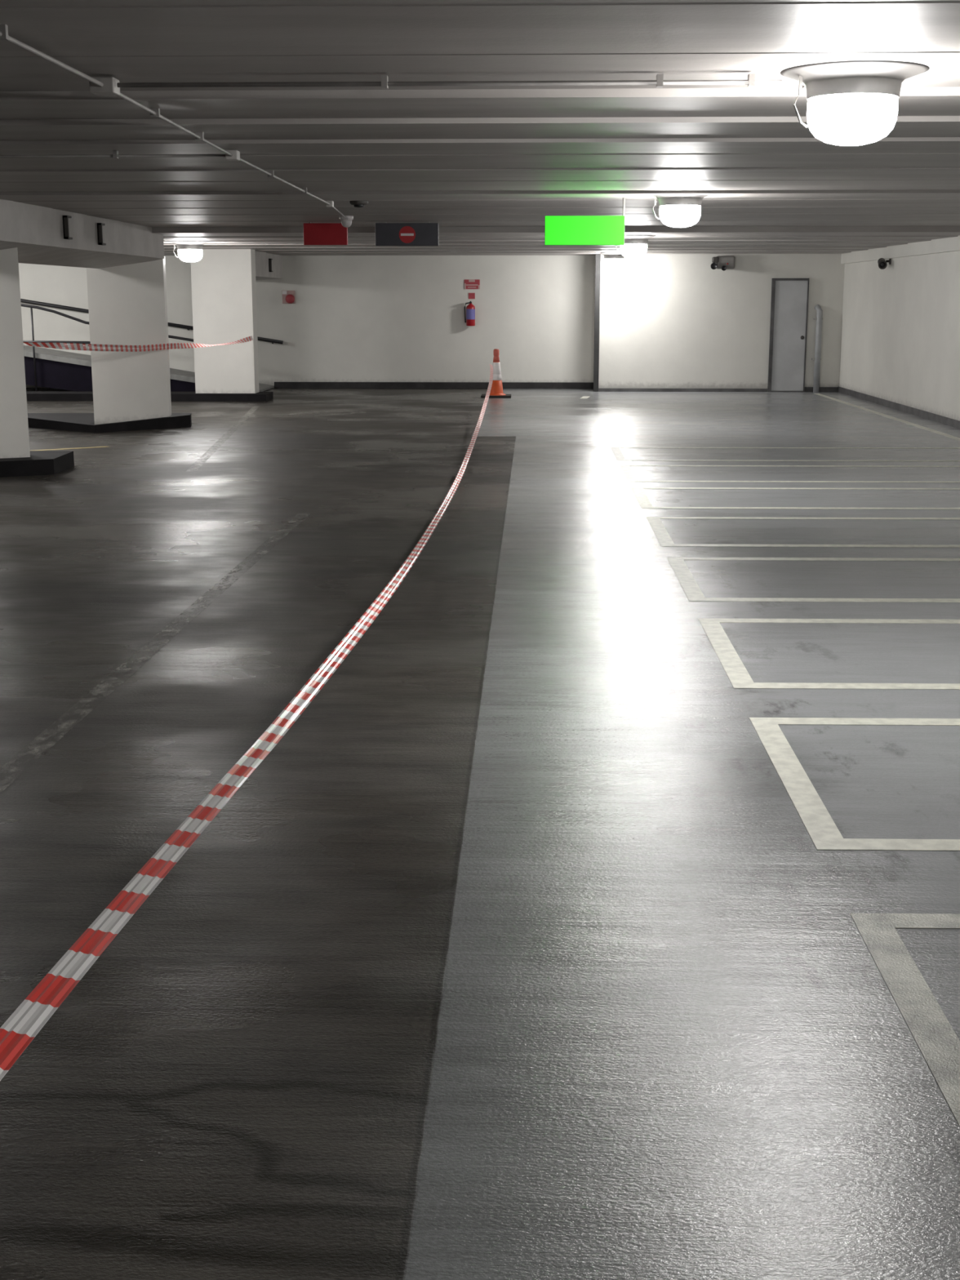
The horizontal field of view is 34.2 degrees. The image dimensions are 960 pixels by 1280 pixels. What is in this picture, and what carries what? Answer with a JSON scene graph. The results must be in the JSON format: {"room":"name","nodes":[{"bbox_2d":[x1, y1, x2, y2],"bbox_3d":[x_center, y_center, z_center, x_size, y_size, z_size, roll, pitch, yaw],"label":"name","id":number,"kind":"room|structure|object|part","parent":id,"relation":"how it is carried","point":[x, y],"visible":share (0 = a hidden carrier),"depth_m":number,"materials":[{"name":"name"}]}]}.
{"room":"parking garage","nodes":[
{"label":"parking garage","id":0,"kind":"room"},
{"bbox_2d":[18,255,595,388],"bbox_3d":[-4.909,-6.151,29.654,14.140,2.700,0.200,0,12,2],"label":"wall","id":1,"kind":"structure","parent":0,"point":[352,318],"depth_m":29.47,"materials":[{"name":"white paint"}]},
{"bbox_2d":[20,298,283,344],"bbox_3d":[-6.823,-6.132,29.556,6.210,1.049,0.139,0,12,2],"label":"handrail","id":2,"kind":"object","parent":1,"relation":"attached to","point":[28,301],"visible":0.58,"depth_m":29.50,"materials":[{"name":"black metal"}]},
{"bbox_2d":[282,290,295,303],"bbox_3d":[-3.604,-6.452,29.393,0.240,0.240,0.100,0,12,2],"label":"fire alarm","id":3,"kind":"object","parent":1,"relation":"attached to","point":[288,296],"visible":1,"depth_m":29.39,"materials":[{"name":"red paint"}]},
{"bbox_2d":[274,382,593,388],"bbox_3d":[-0.884,-4.840,29.695,6.080,0.120,0.024,0,12,2],"label":"baseboard","id":4,"kind":"structure","parent":1,"relation":"attached to","point":[277,384],"depth_m":29.69,"materials":[{"name":"paint"}]},
{"bbox_2d":[463,301,475,325],"bbox_3d":[-0.169,-6.120,29.290,0.183,0.455,0.213,9,15,36],"label":"fire extinguisher","id":5,"kind":"object","parent":1,"relation":"attached to","point":[469,318],"visible":1,"depth_m":29.22,"materials":[{"name":"red metal"}]},
{"bbox_2d":[468,293,475,298],"bbox_3d":[-0.155,-6.456,29.317,0.120,0.110,0.014,0,12,2],"label":"plate","id":6,"kind":"object","parent":1,"relation":"attached to","point":[471,295],"visible":1,"depth_m":29.31,"materials":[{"name":"red paint"}]},
{"bbox_2d":[464,279,479,288],"bbox_3d":[-0.150,-6.663,29.269,0.290,0.175,0.020,0,12,2],"label":"sign","id":7,"kind":"object","parent":1,"relation":"attached to","point":[468,283],"visible":1,"depth_m":29.26,"materials":[{"name":"red paint"}]},
{"bbox_2d":[0,387,959,1279],"bbox_3d":[-3.319,-0.764,11.725,18.980,0.202,37.400,0,12,2],"label":"floor","id":8,"kind":"structure","parent":0,"point":[596,915],"depth_m":4.85,"materials":[{"name":"concrete"}]},
{"bbox_2d":[0,247,74,477],"bbox_3d":[-6.551,-2.718,15.159,4.907,2.160,1.328,1,12,4],"label":"pillar","id":9,"kind":"structure","parent":8,"relation":"on","point":[16,459],"depth_m":15.01,"materials":[{"name":"white paint"}]},
{"bbox_2d":[23,336,252,351],"bbox_3d":[-4.048,-3.900,20.425,0.110,0.276,11.126,1,12,3],"label":"barrier tape","id":10,"kind":"object","parent":9,"relation":"attached to","point":[73,346],"visible":1,"depth_m":18.08,"materials":[{"name":"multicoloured plastic"}]},
{"bbox_2d":[21,303,193,391],"bbox_3d":[-6.729,-5.151,27.313,5.475,1.743,0.048,0,12,2],"label":"guard rail","id":11,"kind":"object","parent":8,"relation":"on","point":[31,307],"visible":0.36,"depth_m":27.23,"materials":[{"name":"black metal"}]},
{"bbox_3d":[-7.814,-5.055,27.371,0.030,1.530,0.032,0,12,2],"label":"post","id":12,"kind":"part","parent":11,"relation":"part of","materials":[{"name":"black metal"}]},
{"bbox_3d":[-8.093,-4.784,27.440,2.741,0.971,0.044,0,12,2],"label":"rail","id":13,"kind":"part","parent":11,"relation":"part of","materials":[{"name":"black metal"}]},
{"bbox_3d":[-6.729,-5.151,27.313,5.475,1.743,0.048,0,12,2],"label":"rail","id":14,"kind":"part","parent":11,"relation":"part of","materials":[{"name":"black metal"}]},
{"bbox_2d":[27,256,191,432],"bbox_3d":[-6.326,-3.854,20.280,4.960,2.200,1.380,0,12,2],"label":"pillar","id":15,"kind":"structure","parent":8,"relation":"on","point":[127,304],"depth_m":20.05,"materials":[{"name":"white paint"}]},
{"bbox_2d":[23,345,273,391],"bbox_3d":[-6.897,-5.085,28.598,5.850,1.046,2.410,0,12,2],"label":"ramp","id":16,"kind":"object","parent":8,"relation":"on","point":[55,369],"visible":0.33,"depth_m":27.50,"materials":[{"name":"grey concrete"}]},
{"bbox_2d":[26,248,273,401],"bbox_3d":[-6.118,-5.264,26.100,5.170,2.480,0.700,0,12,2],"label":"pillar","id":17,"kind":"structure","parent":8,"relation":"on","point":[224,284],"depth_m":25.92,"materials":[{"name":"white paint"}]},
{"bbox_2d":[480,348,511,397],"bbox_3d":[0.282,-4.620,27.042,0.520,0.820,0.520,0,12,2],"label":"traffic cone","id":18,"kind":"object","parent":8,"relation":"on","point":[496,391],"visible":0.86,"depth_m":26.97,"materials":[{"name":"orange plastic"}]},
{"bbox_2d":[0,364,493,1080],"bbox_3d":[-0.223,-1.795,13.903,0.129,0.719,26.702,0,12,2],"label":"barrier tape","id":19,"kind":"object","parent":18,"relation":"attached to","point":[19,1030],"visible":1,"depth_m":2.85,"materials":[{"name":"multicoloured plastic"}]},
{"bbox_2d":[0,0,959,226],"bbox_3d":[-3.493,-2.352,6.111,18.980,0.304,27.100,0,12,2],"label":"ceiling","id":20,"kind":"structure","parent":0,"point":[447,156],"depth_m":7.33,"materials":[{"name":"paint"}]},
{"bbox_2d":[0,199,164,268],"bbox_3d":[-4.658,-3.282,11.991,0.750,0.550,16.500,0,12,2],"label":"beam","id":21,"kind":"structure","parent":20,"relation":"attached to","point":[41,235],"depth_m":16.45,"materials":[{"name":"grey paint"}]},
{"bbox_2d":[0,150,225,158],"bbox_3d":[-2.952,-2.901,9.346,2.880,0.044,0.048,0,12,2],"label":"cable conduit","id":22,"kind":"object","parent":20,"relation":"attached to","point":[115,154],"visible":1,"depth_m":9.31,"materials":[{"name":"grey metal"}]},
{"bbox_2d":[0,24,347,219],"bbox_3d":[-1.531,-2.384,7.010,0.180,0.060,19.602,0,12,1],"label":"cable conduit","id":23,"kind":"object","parent":20,"relation":"attached to","point":[99,86],"visible":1,"depth_m":6.30,"materials":[{"name":"grey plastic"}]},
{"bbox_2d":[303,222,347,244],"bbox_3d":[-1.789,-4.718,18.107,0.510,0.275,0.050,0,12,2],"label":"sign","id":24,"kind":"object","parent":20,"relation":"hanging from","point":[314,233],"visible":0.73,"depth_m":18.09,"materials":[{"name":"red paint"}]},
{"bbox_2d":[339,215,353,227],"bbox_3d":[-1.434,-4.499,16.785,0.150,0.132,0.150,0,12,2],"label":"dome camera","id":25,"kind":"object","parent":20,"relation":"attached to","point":[345,223],"visible":0.88,"depth_m":16.74,"materials":[{"name":"white paint"}]},
{"bbox_2d":[349,200,368,207],"bbox_3d":[-1.102,-3.973,14.226,0.170,0.070,0.170,0,12,2],"label":"ceiling detector","id":26,"kind":"object","parent":20,"relation":"attached to","point":[356,203],"visible":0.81,"depth_m":14.18,"materials":[{"name":"plastic"}]},
{"bbox_2d":[375,222,438,245],"bbox_3d":[-0.844,-4.707,18.078,0.730,0.285,0.068,0,12,2],"label":"sign","id":27,"kind":"object","parent":20,"relation":"hanging from","point":[386,233],"visible":0.98,"depth_m":18.05,"materials":[{"name":"grey paint"}]},
{"bbox_2d":[116,73,782,88],"bbox_3d":[-0.129,-2.215,6.201,2.640,0.046,0.045,0,12,2],"label":"cable conduit","id":28,"kind":"object","parent":20,"relation":"attached to","point":[660,82],"visible":1,"depth_m":6.19,"materials":[{"name":"grey plastic"}]},
{"bbox_2d":[544,198,625,245],"bbox_3d":[0.924,-3.690,13.748,0.704,0.420,0.091,0,12,2],"label":"hanging sign","id":29,"kind":"object","parent":20,"relation":"hanging from","point":[559,230],"visible":0.94,"depth_m":13.72,"materials":[{"name":"green plastic"}]},
{"bbox_3d":[0.920,-3.598,13.725,0.694,0.244,0.006,0,12,2],"label":"lit panel","id":30,"kind":"part","parent":29,"relation":"part of","materials":[{"name":"green plastic"}]},
{"bbox_2d":[650,194,709,227],"bbox_3d":[1.694,-3.652,13.226,0.570,0.312,0.570,0,12,2],"label":"ceiling lamp","id":31,"kind":"object","parent":20,"relation":"hanging from","point":[676,211],"visible":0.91,"depth_m":13.09,"materials":[{"name":"white"}]},
{"bbox_3d":[1.694,-3.590,13.240,0.350,0.184,0.350,0,12,2],"label":"globe","id":32,"kind":"part","parent":31,"relation":"part of","materials":[{"name":"white glass"}]},
{"bbox_2d":[780,60,928,146],"bbox_3d":[1.470,-2.114,6.165,0.570,0.312,0.570,0,12,2],"label":"ceiling lamp","id":33,"kind":"object","parent":20,"relation":"hanging from","point":[851,103],"visible":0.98,"depth_m":6.03,"materials":[{"name":"glass"}]},
{"bbox_3d":[1.470,-2.052,6.179,0.350,0.184,0.350,0,12,2],"label":"globe","id":34,"kind":"part","parent":33,"relation":"part of","materials":[{"name":"white glass"}]},
{"bbox_2d":[151,226,959,255],"bbox_3d":[-2.861,-6.309,24.377,18.980,0.346,10.300,0,12,2],"label":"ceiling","id":35,"kind":"structure","parent":0,"point":[281,241],"depth_m":21.98,"materials":[{"name":"paint"}]},
{"bbox_2d":[169,241,208,262],"bbox_3d":[-4.169,-5.595,22.478,0.570,0.312,0.570,0,12,2],"label":"ceiling lamp","id":36,"kind":"object","parent":35,"relation":"attached to","point":[188,251],"visible":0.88,"depth_m":22.34,"materials":[{"name":"white"}]},
{"bbox_3d":[-4.169,-5.533,22.492,0.350,0.184,0.350,0,12,2],"label":"globe","id":37,"kind":"part","parent":36,"relation":"part of","materials":[{"name":"white glass"}]},
{"bbox_2d":[254,250,283,279],"bbox_3d":[-4.075,-6.646,27.674,0.730,0.510,3.400,0,12,2],"label":"beam","id":38,"kind":"structure","parent":35,"relation":"attached to","point":[268,266],"depth_m":27.78,"materials":[{"name":"grey paint"}]},
{"bbox_2d":[599,251,624,269],"bbox_3d":[2.358,-6.687,27.493,0.570,0.312,0.570,0,12,2],"label":"ceiling lamp","id":39,"kind":"object","parent":35,"relation":"attached to","point":[612,260],"visible":0.89,"depth_m":27.35,"materials":[{"name":"white"}]},
{"bbox_3d":[2.358,-6.625,27.507,0.350,0.184,0.350,0,12,2],"label":"globe","id":40,"kind":"part","parent":39,"relation":"part of","materials":[{"name":"white glass"}]},
{"bbox_2d":[615,235,656,257],"bbox_3d":[1.999,-5.125,20.319,0.570,0.312,0.570,0,12,2],"label":"ceiling lamp","id":41,"kind":"object","parent":35,"relation":"attached to","point":[635,246],"visible":0.78,"depth_m":20.17,"materials":[{"name":"white"}]},
{"bbox_3d":[1.999,-5.063,20.333,0.350,0.184,0.350,0,12,2],"label":"globe","id":42,"kind":"part","parent":41,"relation":"part of","materials":[{"name":"white glass"}]},
{"bbox_2d":[598,253,844,388],"bbox_3d":[4.361,-5.988,28.907,4.440,2.700,1.100,0,12,2],"label":"wall","id":43,"kind":"structure","parent":0,"point":[668,321],"depth_m":28.39,"materials":[{"name":"white paint"}]},
{"bbox_2d":[593,253,600,391],"bbox_3d":[2.135,-5.788,28.506,0.090,2.480,0.120,0,12,2],"label":"trim","id":44,"kind":"structure","parent":43,"relation":"attached to","point":[597,256],"depth_m":28.45,"materials":[{"name":"metal"}]},
{"bbox_2d":[598,388,767,391],"bbox_3d":[3.703,-4.586,28.671,3.160,0.060,0.022,0,12,2],"label":"baseboard","id":45,"kind":"structure","parent":43,"relation":"attached to","point":[599,389],"depth_m":28.66,"materials":[{"name":"grey paint"}]},
{"bbox_2d":[711,255,735,271],"bbox_3d":[4.355,-6.763,28.055,0.446,0.263,0.243,0,12,2],"label":"emergency light","id":46,"kind":"object","parent":43,"relation":"attached to","point":[723,263],"visible":1,"depth_m":27.99,"materials":[{"name":"grey plastic"}]},
{"bbox_2d":[767,278,808,391],"bbox_3d":[5.598,-5.526,28.360,0.665,2.030,0.122,0,12,2],"label":"door","id":47,"kind":"structure","parent":43,"relation":"in","point":[789,296],"depth_m":28.37,"materials":[{"name":"grey paint"}]},
{"bbox_2d":[811,304,822,392],"bbox_3d":[6.120,-5.298,28.399,0.160,1.568,0.162,0,12,2],"label":"pipe","id":48,"kind":"object","parent":43,"relation":"attached to","point":[819,317],"visible":1,"depth_m":28.33,"materials":[{"name":"grey metal"}]},
{"bbox_2d":[804,386,838,391],"bbox_3d":[6.246,-4.582,28.584,0.630,0.090,0.022,0,12,2],"label":"baseboard","id":49,"kind":"structure","parent":43,"relation":"attached to","point":[806,388],"depth_m":28.57,"materials":[{"name":"grey paint"}]},
{"bbox_2d":[839,250,959,421],"bbox_3d":[6.066,-2.112,11.106,0.200,2.700,37.400,0,12,2],"label":"wall","id":50,"kind":"structure","parent":0,"point":[900,338],"depth_m":23.44,"materials":[{"name":"white paint"}]},
{"bbox_2d":[877,257,891,269],"bbox_3d":[6.330,-5.902,24.499,0.211,0.178,0.273,0,12,2],"label":"security camera","id":51,"kind":"object","parent":50,"relation":"attached to","point":[882,263],"visible":1,"depth_m":24.41,"materials":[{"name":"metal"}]},
{"bbox_2d":[838,386,959,429],"bbox_3d":[5.949,-0.747,10.947,0.022,0.100,36.100,0,12,2],"label":"baseboard","id":52,"kind":"structure","parent":50,"relation":"attached to","point":[931,416],"depth_m":23.48,"materials":[{"name":"grey paint"}]},
{"bbox_2d":[840,235,959,263],"bbox_3d":[6.208,-4.846,18.749,0.080,0.230,19.100,0,12,2],"label":"trim","id":53,"kind":"structure","parent":50,"relation":"attached to","point":[948,244],"depth_m":23.20,"materials":[{"name":"white paint"}]}
]}

